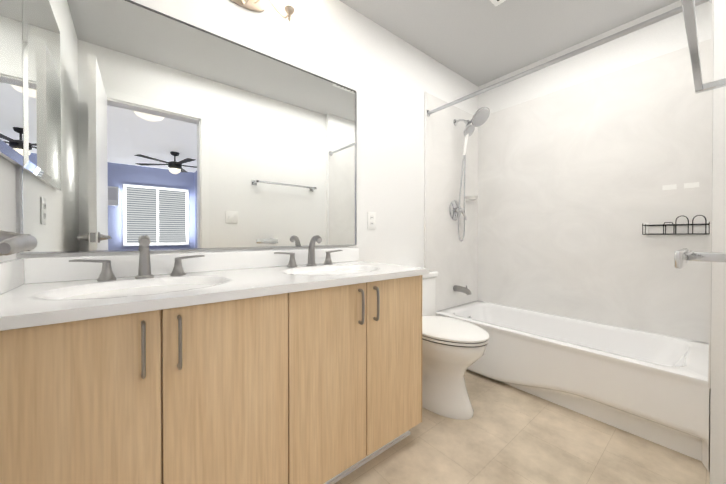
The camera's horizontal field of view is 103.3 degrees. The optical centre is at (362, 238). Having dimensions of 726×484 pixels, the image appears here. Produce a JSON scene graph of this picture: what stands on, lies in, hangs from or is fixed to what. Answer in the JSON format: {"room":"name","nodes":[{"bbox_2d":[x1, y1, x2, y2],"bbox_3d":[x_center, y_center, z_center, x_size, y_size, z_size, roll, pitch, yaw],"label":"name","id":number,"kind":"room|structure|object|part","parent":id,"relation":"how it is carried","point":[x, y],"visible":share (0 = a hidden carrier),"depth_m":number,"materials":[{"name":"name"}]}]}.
{"room":"bathroom","nodes":[
{"label":"bathroom","id":0,"kind":"room"},
{"bbox_2d":[0,155,15,261],"bbox_3d":[-0.717,-0.214,0.324,0.120,2.440,1.500,0,1,-39],"label":"wall","id":1,"kind":"structure","parent":0,"point":[7,195],"depth_m":0.88,"materials":[{"name":"paint"}]},
{"bbox_2d":[0,0,22,165],"bbox_3d":[-0.921,-0.640,0.689,0.022,0.812,0.648,0,1,-39],"label":"upper cabinet","id":2,"kind":"object","parent":1,"relation":"attached to","point":[11,101],"visible":0.88,"depth_m":0.84,"materials":[{"name":"silver"}]},
{"bbox_2d":[16,0,477,311],"bbox_3d":[-0.057,-0.225,1.901,3.130,2.440,0.120,0,1,-39],"label":"wall","id":3,"kind":"structure","parent":0,"point":[389,78],"depth_m":1.90,"materials":[{"name":"paint"}]},
{"bbox_2d":[19,0,356,253],"bbox_3d":[-0.587,-0.439,1.384,1.399,0.977,0.010,0,1,-39],"label":"mirror","id":4,"kind":"object","parent":3,"relation":"attached to","point":[162,131],"visible":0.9,"depth_m":1.20,"materials":[{"name":"clear glass"}]},
{"bbox_2d":[18,248,358,283],"bbox_3d":[-0.582,0.106,1.385,1.417,0.085,0.019,0,1,-39],"label":"backsplash","id":5,"kind":"structure","parent":3,"relation":"attached to","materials":[{"name":"white stone"}]},
{"bbox_2d":[230,0,298,21],"bbox_3d":[-0.526,-1.157,1.305,0.518,0.205,0.203,0,1,-39],"label":"sconce","id":6,"kind":"object","parent":3,"relation":"attached to","point":[289,6],"visible":1,"depth_m":1.39,"materials":[{"name":"beige glass"}]},
{"bbox_3d":[-0.446,-1.129,1.403,0.141,0.115,0.124,0,1,-39],"label":"arm","id":7,"kind":"part","parent":6,"relation":"part of"},
{"bbox_3d":[-0.358,-1.180,1.399,0.138,0.121,0.138,0,1,-39],"label":"lamp shade","id":8,"kind":"part","parent":6,"relation":"part of","materials":[{"name":"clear glass"}]},
{"bbox_2d":[367,212,375,228],"bbox_3d":[0.057,-0.115,1.911,0.070,0.115,0.008,0,1,-39],"label":"electrical outlet plate","id":9,"kind":"object","parent":3,"relation":"attached to","point":[371,220],"visible":1,"depth_m":1.91,"materials":[{"name":"white plastic"}]},
{"bbox_2d":[424,92,426,267],"bbox_3d":[0.492,-0.078,2.262,0.022,2.140,0.010,0,1,-39],"label":"wall","id":10,"kind":"structure","parent":3,"relation":"attached to","point":[425,179],"depth_m":2.25,"materials":[{"name":"paint"}]},
{"bbox_2d":[427,93,477,310],"bbox_3d":[0.802,-0.275,2.515,0.780,1.749,0.006,0,1,-39],"label":"wall","id":11,"kind":"structure","parent":3,"relation":"attached to","point":[452,259],"depth_m":2.47,"materials":[{"name":"tile"}]},
{"bbox_2d":[449,107,489,294],"bbox_3d":[0.901,-0.287,2.416,0.293,1.537,0.175,0,1,45],"label":"shower","id":12,"kind":"object","parent":11,"relation":"attached to","point":[480,116],"visible":1,"depth_m":2.43,"materials":[{"name":"silver metal"}]},
{"bbox_3d":[0.853,0.447,2.458,0.052,0.069,0.158,0,1,-39],"label":"tub spout","id":13,"kind":"part","parent":12,"relation":"part of","materials":[{"name":"silver metal"}]},
{"bbox_2d":[465,196,477,199],"bbox_3d":[1.006,-0.367,2.628,0.150,0.028,0.075,0,1,-39],"label":"soap dish","id":14,"kind":"object","parent":11,"relation":"attached to","point":[470,197],"visible":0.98,"depth_m":2.60,"materials":[{"name":"ceramic"}]},
{"bbox_2d":[427,0,711,116],"bbox_3d":[0.966,-0.984,1.720,0.056,0.056,1.437,0,1,-39],"label":"rail","id":15,"kind":"object","parent":3,"relation":"attached to","point":[663,16],"visible":0.98,"depth_m":1.50,"materials":[{"name":"silver metal"}]},
{"bbox_2d":[340,0,678,86],"bbox_3d":[0.452,-1.466,1.262,3.130,0.050,1.740,0,1,-39],"label":"ceiling","id":16,"kind":"structure","parent":0,"point":[478,43],"depth_m":1.95,"materials":[{"name":"paint"}]},
{"bbox_2d":[490,0,505,5],"bbox_3d":[0.803,-1.436,1.585,0.280,0.012,0.280,0,1,-39],"label":"ceiling vent","id":17,"kind":"object","parent":16,"relation":"in","point":[496,2],"visible":1,"depth_m":1.74,"materials":[{"name":"white plastic"}]},
{"bbox_2d":[334,369,709,483],"bbox_3d":[0.452,1.024,1.280,3.130,0.050,1.740,0,1,-39],"label":"floor","id":18,"kind":"structure","parent":0,"point":[506,434],"depth_m":1.34,"materials":[{"name":"tile"}]},
{"bbox_2d":[0,263,428,483],"bbox_3d":[-0.414,0.589,1.163,1.392,0.821,0.580,0,1,-39],"label":"bathroom vanity","id":19,"kind":"object","parent":18,"relation":"on","point":[295,366],"depth_m":0.84,"materials":[{"name":"brown wood"}]},
{"bbox_3d":[-0.662,0.544,0.643,0.344,0.719,0.020,0,1,-39],"label":"door","id":20,"kind":"part","parent":19,"relation":"part of","materials":[{"name":"brown wood"}]},
{"bbox_3d":[-0.540,0.276,0.707,0.009,0.144,0.034,0,1,-39],"label":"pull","id":21,"kind":"part","parent":19,"relation":"part of","materials":[{"name":"silver metal"}]},
{"bbox_3d":[-0.481,0.276,0.754,0.009,0.144,0.034,0,1,-39],"label":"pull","id":22,"kind":"part","parent":19,"relation":"part of","materials":[{"name":"silver metal"}]},
{"bbox_2d":[0,261,428,329],"bbox_3d":[-0.409,0.208,1.172,1.417,0.115,0.569,0,1,-39],"label":"countertop","id":23,"kind":"structure","parent":19,"relation":"on","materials":[{"name":"white stone"}]},
{"bbox_2d":[69,259,116,280],"bbox_3d":[-0.943,0.112,1.006,0.122,0.079,0.053,0,1,-39],"label":"handle","id":24,"kind":"object","parent":23,"relation":"on","point":[106,274],"depth_m":1.01,"materials":[{"name":"silver metal"}]},
{"bbox_2d":[135,235,153,278],"bbox_3d":[-0.810,0.069,1.067,0.059,0.162,0.122,0,1,-39],"label":"faucet","id":25,"kind":"object","parent":23,"relation":"on","point":[144,269],"depth_m":1.07,"materials":[{"name":"silver metal"}]},
{"bbox_2d":[170,255,204,275],"bbox_3d":[-0.722,0.110,1.185,0.122,0.079,0.053,0,1,-39],"label":"handle","id":26,"kind":"object","parent":23,"relation":"on","point":[178,270],"depth_m":1.16,"materials":[{"name":"silver metal"}]},
{"bbox_2d":[274,252,297,266],"bbox_3d":[-0.390,0.108,1.454,0.122,0.079,0.053,0,1,-39],"label":"handle","id":27,"kind":"object","parent":23,"relation":"on","point":[292,263],"depth_m":1.46,"materials":[{"name":"silver metal"}]},
{"bbox_2d":[306,235,321,265],"bbox_3d":[-0.256,0.066,1.515,0.059,0.162,0.122,0,1,-39],"label":"faucet","id":28,"kind":"object","parent":23,"relation":"on","point":[311,251],"depth_m":1.52,"materials":[{"name":"silver metal"}]},
{"bbox_2d":[323,250,342,264],"bbox_3d":[-0.169,0.107,1.633,0.122,0.079,0.053,0,1,-39],"label":"handle","id":29,"kind":"object","parent":23,"relation":"on","point":[328,261],"depth_m":1.60,"materials":[{"name":"silver metal"}]},
{"bbox_3d":[-0.391,0.543,0.863,0.345,0.719,0.020,0,1,-39],"label":"door","id":30,"kind":"part","parent":19,"relation":"part of","materials":[{"name":"brown wood"}]},
{"bbox_3d":[-0.123,0.541,1.080,0.337,0.719,0.020,0,1,-39],"label":"door","id":31,"kind":"part","parent":19,"relation":"part of","materials":[{"name":"brown wood"}]},
{"bbox_3d":[-0.006,0.273,1.140,0.009,0.144,0.034,0,1,-39],"label":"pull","id":32,"kind":"part","parent":19,"relation":"part of","materials":[{"name":"silver metal"}]},
{"bbox_3d":[0.057,0.273,1.190,0.009,0.144,0.034,0,1,-39],"label":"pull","id":33,"kind":"part","parent":19,"relation":"part of","materials":[{"name":"silver metal"}]},
{"bbox_3d":[0.144,0.540,1.296,0.344,0.719,0.020,0,1,-39],"label":"door","id":34,"kind":"part","parent":19,"relation":"part of","materials":[{"name":"brown wood"}]},
{"bbox_3d":[0.115,0.536,1.611,0.003,0.722,0.549,0,1,-39],"label":"panel","id":35,"kind":"part","parent":19,"relation":"part of","materials":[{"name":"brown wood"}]},
{"bbox_2d":[422,271,488,419],"bbox_3d":[0.440,0.617,1.785,0.470,0.756,0.679,0,1,-39],"label":"toilet","id":36,"kind":"object","parent":18,"relation":"on","point":[453,349],"visible":0.54,"depth_m":1.61,"materials":[{"name":"white ceramic"}]},
{"bbox_3d":[0.290,0.420,1.970,0.450,0.291,0.193,0,1,-39],"label":"tank","id":37,"kind":"part","parent":36,"relation":"part of","materials":[{"name":"white ceramic"}]},
{"bbox_3d":[0.291,0.256,1.966,0.470,0.036,0.207,0,1,-39],"label":"tank lid","id":38,"kind":"part","parent":36,"relation":"part of","materials":[{"name":"white ceramic"}]},
{"bbox_3d":[0.485,0.782,1.731,0.377,0.428,0.510,0,1,-39],"label":"bowl","id":39,"kind":"part","parent":36,"relation":"part of","materials":[{"name":"white ceramic"}]},
{"bbox_3d":[0.496,0.557,1.715,0.385,0.015,0.496,0,1,-39],"label":"seat","id":40,"kind":"part","parent":36,"relation":"part of","materials":[{"name":"white plastic"}]},
{"bbox_3d":[0.496,0.532,1.715,0.389,0.029,0.500,0,1,-39],"label":"lid","id":41,"kind":"part","parent":36,"relation":"part of","materials":[{"name":"white plastic"}]},
{"bbox_2d":[436,301,710,471],"bbox_3d":[1.290,0.799,1.995,0.681,0.389,1.434,0,1,-39],"label":"bathtub","id":42,"kind":"object","parent":18,"relation":"on","point":[651,387],"visible":0.83,"depth_m":1.62,"materials":[{"name":"white ceramic"}]},
{"bbox_2d":[477,0,711,342],"bbox_3d":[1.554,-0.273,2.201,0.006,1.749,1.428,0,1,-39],"label":"wall","id":43,"kind":"structure","parent":0,"point":[573,196],"depth_m":2.02,"materials":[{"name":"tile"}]},
{"bbox_2d":[662,184,676,189],"bbox_3d":[1.895,-0.314,1.776,0.001,0.030,0.060,0,1,-39],"label":"label","id":44,"kind":"object","parent":43,"relation":"attached to","point":[668,187],"visible":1,"depth_m":1.77,"materials":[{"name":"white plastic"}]},
{"bbox_2d":[642,215,709,234],"bbox_3d":[1.869,-0.075,1.721,0.111,0.112,0.273,0,1,-39],"label":"caddy shelf","id":45,"kind":"object","parent":43,"relation":"attached to","point":[706,224],"visible":0.98,"depth_m":1.68,"materials":[{"name":"black metal"}]},
{"bbox_2d":[684,182,698,187],"bbox_3d":[1.951,-0.314,1.706,0.001,0.030,0.060,0,1,-39],"label":"label","id":46,"kind":"object","parent":43,"relation":"attached to","point":[691,185],"visible":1,"depth_m":1.71,"materials":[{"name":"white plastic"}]},
{"bbox_2d":[710,0,725,483],"bbox_3d":[1.806,-0.221,1.363,0.910,2.440,0.180,0,1,-39],"label":"wall","id":47,"kind":"structure","parent":0,"point":[718,397],"depth_m":1.14,"materials":[{"name":"paint"}]},
{"bbox_2d":[708,0,713,388],"bbox_3d":[1.704,-0.267,1.401,0.780,1.749,0.006,0,1,-39],"label":"wall","id":48,"kind":"structure","parent":47,"relation":"attached to","point":[711,171],"depth_m":1.16,"materials":[{"name":"plastic"}]},
{"bbox_3d":[0.962,-0.216,0.642,1.310,2.440,0.120,0,1,-39],"label":"wall","id":49,"kind":"structure","parent":0,"visible":0},
{"bbox_2d":[674,248,725,268],"bbox_3d":[0.828,0.049,0.682,0.230,0.056,0.106,0,1,-39],"label":"paper holder","id":50,"kind":"object","parent":49,"relation":"attached to","point":[683,256],"visible":1,"depth_m":0.72,"materials":[{"name":"silver metal"}]},
{"bbox_3d":[0.795,0.048,0.715,0.220,0.040,0.012,0,1,-39],"label":"arm","id":51,"kind":"part","parent":50,"relation":"part of"},
{"bbox_3d":[0.895,0.048,0.734,0.030,0.024,0.086,0,1,-39],"label":"post","id":52,"kind":"part","parent":50,"relation":"part of","materials":[{"name":"silver metal"}]},
{"bbox_2d":[681,0,725,93],"bbox_3d":[1.001,-0.542,0.813,0.696,0.050,0.099,0,1,-39],"label":"towel rail","id":53,"kind":"object","parent":49,"relation":"attached to","point":[689,12],"visible":1,"depth_m":0.81,"materials":[{"name":"silver metal"}]},
{"bbox_3d":[0.748,-0.541,0.613,0.022,0.022,0.092,0,1,-39],"label":"post","id":54,"kind":"part","parent":53,"relation":"part of","materials":[{"name":"silver metal"}]},
{"bbox_3d":[1.250,-0.544,1.019,0.022,0.022,0.092,0,1,-39],"label":"post","id":55,"kind":"part","parent":53,"relation":"part of","materials":[{"name":"silver metal"}]},
{"bbox_3d":[-0.063,-0.020,-0.187,0.013,2.060,0.120,0,1,-39],"label":"door frame","id":56,"kind":"structure","parent":0,"visible":0},
{"bbox_3d":[-0.305,-0.026,0.122,0.053,2.044,0.661,0,1,-39],"label":"door","id":57,"kind":"structure","parent":56,"relation":"attached to","visible":0},
{"bbox_2d":[0,230,30,255],"bbox_3d":[-0.445,0.006,0.351,0.051,0.065,0.065,0,1,-39],"label":"rose","id":58,"kind":"object","parent":57,"relation":"attached to","point":[4,235],"visible":0.38,"depth_m":0.35,"materials":[{"name":"silver metal"}]},
{"bbox_2d":[0,235,37,255],"bbox_3d":[-0.400,0.007,0.333,0.016,0.022,0.111,0,1,-39],"label":"door lever","id":59,"kind":"object","parent":58,"relation":"attached to","point":[14,244],"visible":1,"depth_m":0.31,"materials":[{"name":"silver metal"}]}
]}

